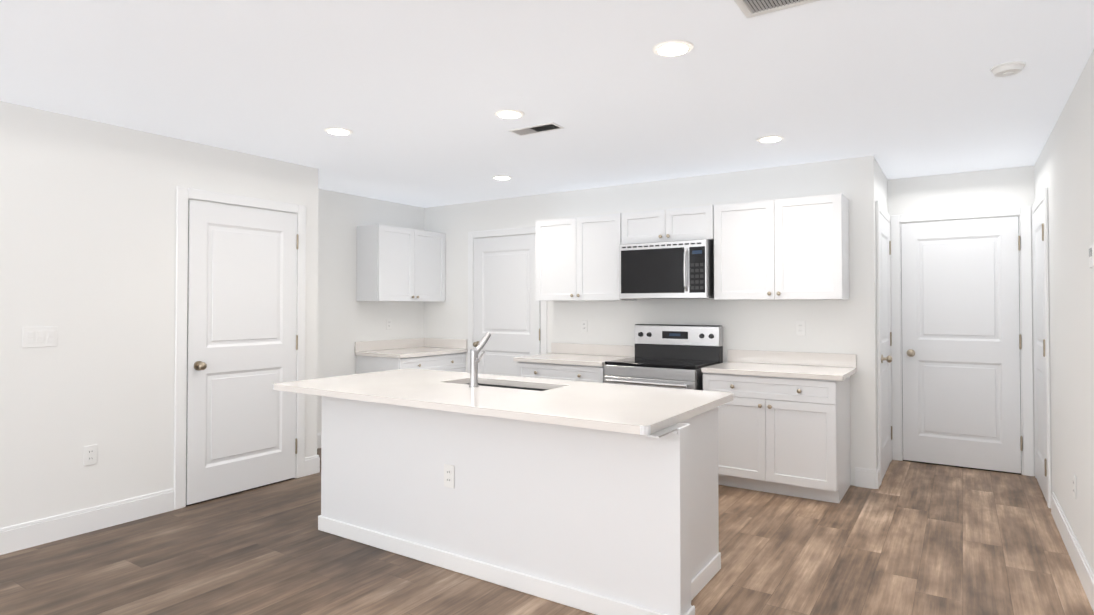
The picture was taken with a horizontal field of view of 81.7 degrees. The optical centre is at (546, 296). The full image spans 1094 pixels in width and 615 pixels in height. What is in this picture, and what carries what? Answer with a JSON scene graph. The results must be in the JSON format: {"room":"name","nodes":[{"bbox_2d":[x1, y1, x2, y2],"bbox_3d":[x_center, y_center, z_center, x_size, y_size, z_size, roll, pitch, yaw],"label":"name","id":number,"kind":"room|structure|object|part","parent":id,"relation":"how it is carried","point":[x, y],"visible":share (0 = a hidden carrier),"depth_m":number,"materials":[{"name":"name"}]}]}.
{"room":"kitchen","nodes":[
{"label":"kitchen","id":0,"kind":"room"},
{"bbox_2d":[0,101,318,527],"bbox_3d":[-3.508,0.154,2.651,0.120,2.440,5.891,-1,-1,33],"label":"wall","id":1,"kind":"structure","parent":0,"point":[87,237],"depth_m":3.78,"materials":[{"name":"white paint"}]},
{"bbox_2d":[22,326,57,347],"bbox_3d":[-2.840,0.227,3.547,0.009,0.115,0.162,-1,-1,33],"label":"light switch","id":2,"kind":"object","parent":1,"relation":"attached to","point":[45,336],"visible":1,"depth_m":3.54,"materials":[{"name":"white plastic"}]},
{"bbox_2d":[0,489,173,554],"bbox_3d":[-3.746,1.296,2.147,0.015,0.140,4.756,-1,-1,33],"label":"baseboard","id":3,"kind":"structure","parent":1,"relation":"attached to","point":[17,537],"depth_m":3.70,"materials":[{"name":"white paint"}]},
{"bbox_2d":[83,444,96,465],"bbox_3d":[-2.704,0.940,3.746,0.007,0.115,0.070,-1,-1,33],"label":"outlet","id":4,"kind":"object","parent":1,"relation":"attached to","point":[90,455],"visible":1,"depth_m":3.74,"materials":[{"name":"white plastic"}]},
{"bbox_2d":[174,186,305,509],"bbox_3d":[-2.170,0.341,4.557,0.018,2.122,0.977,-1,-1,33],"label":"door frame","id":5,"kind":"structure","parent":1,"relation":"attached to","point":[184,195],"depth_m":4.21,"materials":[{"name":"white paint"}]},
{"bbox_2d":[186,200,296,504],"bbox_3d":[-2.169,0.375,4.556,0.014,2.030,0.813,-1,-1,33],"label":"door","id":6,"kind":"structure","parent":1,"relation":"in","point":[241,412],"depth_m":4.51,"materials":[{"name":"white paint"}]},
{"bbox_2d":[194,234,298,453],"bbox_3d":[-2.122,0.362,4.552,0.077,1.699,0.791,-1,-1,33],"label":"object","id":7,"kind":"structure","parent":6,"relation":"attached to","point":[199,365],"depth_m":4.26,"materials":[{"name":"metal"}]},
{"bbox_2d":[317,188,423,432],"bbox_3d":[-1.937,0.210,6.383,0.120,2.440,2.073,-1,-1,33],"label":"wall","id":8,"kind":"structure","parent":0,"point":[346,320],"depth_m":6.24,"materials":[{"name":"white paint"}]},
{"bbox_2d":[317,433,320,448],"bbox_3d":[-2.175,1.352,5.878,0.014,0.140,0.997,-1,-1,33],"label":"baseboard","id":9,"kind":"structure","parent":8,"relation":"attached to","point":[318,434],"depth_m":5.93,"materials":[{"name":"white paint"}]},
{"bbox_2d":[386,319,391,329],"bbox_3d":[-1.667,0.294,6.674,0.007,0.115,0.070,-1,-1,33],"label":"outlet","id":10,"kind":"object","parent":8,"relation":"attached to","point":[388,324],"visible":1,"depth_m":6.67,"materials":[{"name":"white plastic"}]},
{"bbox_2d":[356,224,445,301],"bbox_3d":[-1.496,-0.322,6.625,0.353,0.750,0.951,-1,-1,33],"label":"upper cabinet","id":11,"kind":"object","parent":8,"relation":"attached to","point":[398,264],"visible":1,"depth_m":6.39,"materials":[{"name":"white paint"}]},
{"bbox_2d":[0,448,1093,614],"bbox_3d":[-0.872,1.401,2.826,6.745,0.050,9.708,-1,-1,33],"label":"floor","id":12,"kind":"structure","parent":0,"point":[910,538],"depth_m":3.27,"materials":[{"name":"brown wood"}]},
{"bbox_2d":[355,338,467,373],"bbox_3d":[-1.378,0.944,6.517,0.648,0.975,0.971,-1,-1,33],"label":"base cabinet","id":13,"kind":"object","parent":12,"relation":"on","point":[441,354],"visible":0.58,"depth_m":6.41,"materials":[{"name":"white paint"}]},
{"bbox_2d":[313,372,731,614],"bbox_3d":[-0.189,0.967,3.486,2.278,0.840,0.817,-1,-1,33],"label":"kitchen island","id":14,"kind":"object","parent":12,"relation":"on","point":[596,498],"depth_m":2.98,"materials":[{"name":"white paint"}]},
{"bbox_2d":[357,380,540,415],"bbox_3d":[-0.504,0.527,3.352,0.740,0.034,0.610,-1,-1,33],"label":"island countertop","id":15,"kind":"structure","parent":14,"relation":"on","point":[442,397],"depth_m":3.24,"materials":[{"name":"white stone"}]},
{"bbox_2d":[469,332,490,387],"bbox_3d":[-0.363,0.361,3.617,0.106,0.304,0.170,-1,-1,33],"label":"faucet","id":16,"kind":"object","parent":15,"relation":"on","point":[474,360],"depth_m":3.56,"materials":[{"name":"silver metal"}]},
{"bbox_2d":[467,383,548,390],"bbox_3d":[-0.256,0.661,3.729,0.792,0.220,0.347,-1,-1,33],"label":"sink","id":17,"kind":"object","parent":15,"relation":"in","point":[504,385],"depth_m":3.86,"materials":[{"name":"silver metal"}]},
{"bbox_2d":[517,363,605,382],"bbox_3d":[0.265,0.999,5.649,0.876,0.840,0.618,-1,-1,33],"label":"base cabinet","id":18,"kind":"object","parent":12,"relation":"on","point":[560,371],"depth_m":5.38,"materials":[{"name":"white paint"}]},
{"bbox_2d":[513,351,634,366],"bbox_3d":[0.250,0.561,5.651,0.896,0.035,0.642,-1,-1,33],"label":"countertop","id":19,"kind":"structure","parent":18,"relation":"on","point":[573,360],"depth_m":5.51,"materials":[{"name":"white stone"}]},
{"bbox_2d":[604,324,722,389],"bbox_3d":[0.938,0.825,5.123,0.758,1.172,0.717,-1,-1,33],"label":"range","id":20,"kind":"object","parent":12,"relation":"on","point":[674,356],"visible":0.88,"depth_m":5.17,"materials":[{"name":"silver metal"}]},
{"bbox_2d":[703,375,850,502],"bbox_3d":[1.707,0.985,4.702,0.914,0.840,0.618,-1,-1,33],"label":"base cabinet","id":21,"kind":"object","parent":12,"relation":"on","point":[783,422],"depth_m":4.41,"materials":[{"name":"white paint"}]},
{"bbox_2d":[701,363,855,382],"bbox_3d":[1.719,0.546,4.686,0.959,0.035,0.642,-1,-1,33],"label":"countertop","id":22,"kind":"structure","parent":21,"relation":"on","point":[774,370],"depth_m":4.56,"materials":[{"name":"white stone"}]},
{"bbox_2d":[0,0,1093,207],"bbox_3d":[-0.872,-1.103,2.863,6.745,0.080,9.708,-1,-1,33],"label":"ceiling","id":23,"kind":"structure","parent":0,"point":[413,95],"depth_m":3.13,"materials":[{"name":"white paint"}]},
{"bbox_2d":[324,127,352,134],"bbox_3d":[-1.318,-1.042,4.000,0.176,0.008,0.176,-1,-1,33],"label":"recessed light","id":24,"kind":"object","parent":23,"relation":"in","point":[337,131],"visible":0.98,"depth_m":3.98,"materials":[{"name":"white plastic"}]},
{"bbox_2d":[492,175,511,179],"bbox_3d":[-0.386,-1.020,5.447,0.176,0.008,0.176,-1,-1,33],"label":"recessed light","id":25,"kind":"object","parent":23,"relation":"in","point":[501,177],"visible":0.96,"depth_m":5.41,"materials":[{"name":"white plastic"}]},
{"bbox_2d":[494,109,524,118],"bbox_3d":[-0.216,-1.047,3.643,0.176,0.008,0.176,-1,-1,33],"label":"recessed light","id":26,"kind":"object","parent":23,"relation":"in","point":[509,113],"visible":1,"depth_m":3.62,"materials":[{"name":"white plastic"}]},
{"bbox_2d":[507,122,564,135],"bbox_3d":[-0.069,-1.043,3.957,0.340,0.006,0.150,-1,-1,33],"label":"ceiling vent","id":27,"kind":"object","parent":23,"relation":"in","point":[539,128],"visible":1,"depth_m":3.95,"materials":[{"name":"white plastic"}]},
{"bbox_2d":[652,40,693,56],"bbox_3d":[0.540,-1.061,2.715,0.176,0.008,0.176,-1,-1,33],"label":"recessed light","id":28,"kind":"object","parent":23,"relation":"in","point":[670,48],"visible":1,"depth_m":2.70,"materials":[{"name":"white plastic"}]},
{"bbox_2d":[756,135,783,142],"bbox_3d":[1.478,-1.039,4.187,0.176,0.008,0.176,-1,-1,33],"label":"recessed light","id":29,"kind":"object","parent":23,"relation":"in","point":[770,138],"visible":0.96,"depth_m":4.17,"materials":[{"name":"white plastic"}]},
{"bbox_2d":[733,0,821,18],"bbox_3d":[0.912,-1.071,2.048,0.655,0.008,0.465,-1,-1,33],"label":"ceiling vent","id":30,"kind":"object","parent":23,"relation":"in","point":[751,8],"visible":0.98,"depth_m":2.32,"materials":[{"name":"white plastic"}]},
{"bbox_2d":[990,61,1025,76],"bbox_3d":[2.128,-1.044,2.921,0.136,0.036,0.136,-1,-1,33],"label":"smoke detector","id":31,"kind":"object","parent":23,"relation":"attached to","point":[1007,69],"visible":0.94,"depth_m":2.89,"materials":[{"name":"white plastic"}]},
{"bbox_2d":[424,158,857,485],"bbox_3d":[0.491,0.203,5.957,4.406,2.440,0.120,-1,-1,33],"label":"wall","id":32,"kind":"structure","parent":0,"point":[770,325],"depth_m":5.47,"materials":[{"name":"white paint"}]},
{"bbox_2d":[468,226,546,375],"bbox_3d":[-0.441,0.369,6.439,1.004,2.122,0.090,-1,-1,33],"label":"pantry door","id":33,"kind":"structure","parent":32,"relation":"in","point":[507,311],"depth_m":6.48,"materials":[{"name":"white paint"}]},
{"bbox_2d":[581,320,586,332],"bbox_3d":[0.351,0.283,5.970,0.070,0.115,0.007,-1,-1,33],"label":"electrical outlet","id":34,"kind":"object","parent":32,"relation":"attached to","point":[583,325],"visible":1,"depth_m":5.97,"materials":[{"name":"white plastic"}]},
{"bbox_2d":[536,213,636,300],"bbox_3d":[0.349,-0.334,5.789,0.886,0.750,0.323,-1,-1,33],"label":"upper cabinet","id":35,"kind":"object","parent":32,"relation":"attached to","point":[577,258],"depth_m":5.64,"materials":[{"name":"white paint"}]},
{"bbox_2d":[620,205,715,243],"bbox_3d":[1.058,-0.580,5.327,0.802,0.272,0.323,-1,-1,33],"label":"upper cabinet","id":36,"kind":"object","parent":32,"relation":"attached to","point":[697,222],"depth_m":5.17,"materials":[{"name":"white paint"}]},
{"bbox_2d":[619,239,713,298],"bbox_3d":[1.020,-0.209,5.264,0.758,0.460,0.461,-1,-1,33],"label":"microwave","id":37,"kind":"object","parent":36,"relation":"attached to","point":[671,270],"visible":0.98,"depth_m":5.08,"materials":[{"name":"silver metal"}]},
{"bbox_2d":[551,343,855,366],"bbox_3d":[1.169,0.490,5.421,2.685,0.100,0.018,-1,-1,33],"label":"backsplash","id":38,"kind":"structure","parent":32,"relation":"attached to","point":[810,359],"depth_m":5.07,"materials":[{"name":"white stone"}]},
{"bbox_2d":[714,194,848,299],"bbox_3d":[1.783,-0.348,4.848,0.924,0.750,0.323,-1,-1,33],"label":"upper cabinet","id":39,"kind":"object","parent":32,"relation":"attached to","point":[796,248],"depth_m":4.68,"materials":[{"name":"white paint"}]},
{"bbox_2d":[796,321,805,335],"bbox_3d":[1.968,0.247,4.908,0.070,0.115,0.007,-1,-1,33],"label":"electrical outlet","id":40,"kind":"object","parent":32,"relation":"attached to","point":[800,328],"visible":1,"depth_m":4.91,"materials":[{"name":"white plastic"}]},
{"bbox_2d":[855,155,887,469],"bbox_3d":[2.642,0.191,5.109,0.120,2.440,1.064,-1,-1,33],"label":"wall","id":41,"kind":"structure","parent":0,"point":[871,183],"depth_m":4.67,"materials":[{"name":"white paint"}]},
{"bbox_2d":[876,200,892,484],"bbox_3d":[2.750,0.349,5.077,0.090,2.122,0.924,-1,-1,33],"label":"hall door","id":42,"kind":"structure","parent":41,"relation":"in","point":[884,332],"depth_m":4.99,"materials":[{"name":"white paint"}]},
{"bbox_3d":[2.767,0.370,5.091,0.077,1.699,0.738,-1,-1,33],"label":"knob","id":43,"kind":"part","parent":42,"relation":"part of","materials":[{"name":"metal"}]},
{"bbox_2d":[888,165,1034,475],"bbox_3d":[3.443,0.193,5.291,1.259,2.440,0.120,-1,-1,33],"label":"wall","id":44,"kind":"structure","parent":0,"point":[997,188],"depth_m":5.23,"materials":[{"name":"white paint"}]},
{"bbox_2d":[890,206,1033,475],"bbox_3d":[3.382,0.351,5.201,0.977,2.122,0.090,-1,-1,33],"label":"hall door","id":45,"kind":"structure","parent":44,"relation":"in","point":[962,343],"depth_m":5.21,"materials":[{"name":"white paint"}]},
{"bbox_3d":[3.397,0.372,5.183,0.791,1.699,0.077,-1,-1,33],"label":"knob","id":46,"kind":"part","parent":45,"relation":"part of","materials":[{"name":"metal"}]},
{"bbox_2d":[1034,49,1093,572],"bbox_3d":[1.441,0.132,1.206,0.120,2.440,8.908,-1,-1,33],"label":"wall","id":47,"kind":"structure","parent":0,"point":[1064,169],"depth_m":3.29,"materials":[{"name":"white paint"}]},
{"bbox_2d":[1032,187,1050,507],"bbox_3d":[3.560,0.341,4.569,0.028,2.122,0.924,-1,-1,33],"label":"hall door","id":48,"kind":"structure","parent":47,"relation":"in","point":[1041,352],"depth_m":4.45,"materials":[{"name":"white paint"}]},
{"bbox_3d":[3.344,0.358,4.251,0.015,1.699,0.014,-1,-1,33],"label":"knob","id":49,"kind":"part","parent":48,"relation":"part of","materials":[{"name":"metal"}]},
{"bbox_2d":[1051,492,1093,611],"bbox_3d":[1.093,1.276,0.784,0.016,0.140,7.850,-1,-1,33],"label":"baseboard","id":50,"kind":"structure","parent":47,"relation":"attached to","point":[1082,567],"depth_m":3.22,"materials":[{"name":"white paint"}]},
{"bbox_2d":[1073,474,1075,498],"bbox_3d":[2.727,0.983,3.271,0.007,0.115,0.070,-1,-1,33],"label":"outlet","id":51,"kind":"object","parent":47,"relation":"attached to","point":[1074,485],"visible":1,"depth_m":3.26,"materials":[{"name":"white plastic"}]},
{"bbox_2d":[1089,244,1093,267],"bbox_3d":[2.330,-0.171,2.697,0.022,0.110,0.110,-1,-1,33],"label":"thermostat","id":52,"kind":"object","parent":47,"relation":"attached to","point":[1091,256],"visible":1,"depth_m":2.68,"materials":[{"name":"white plastic"}]}
]}

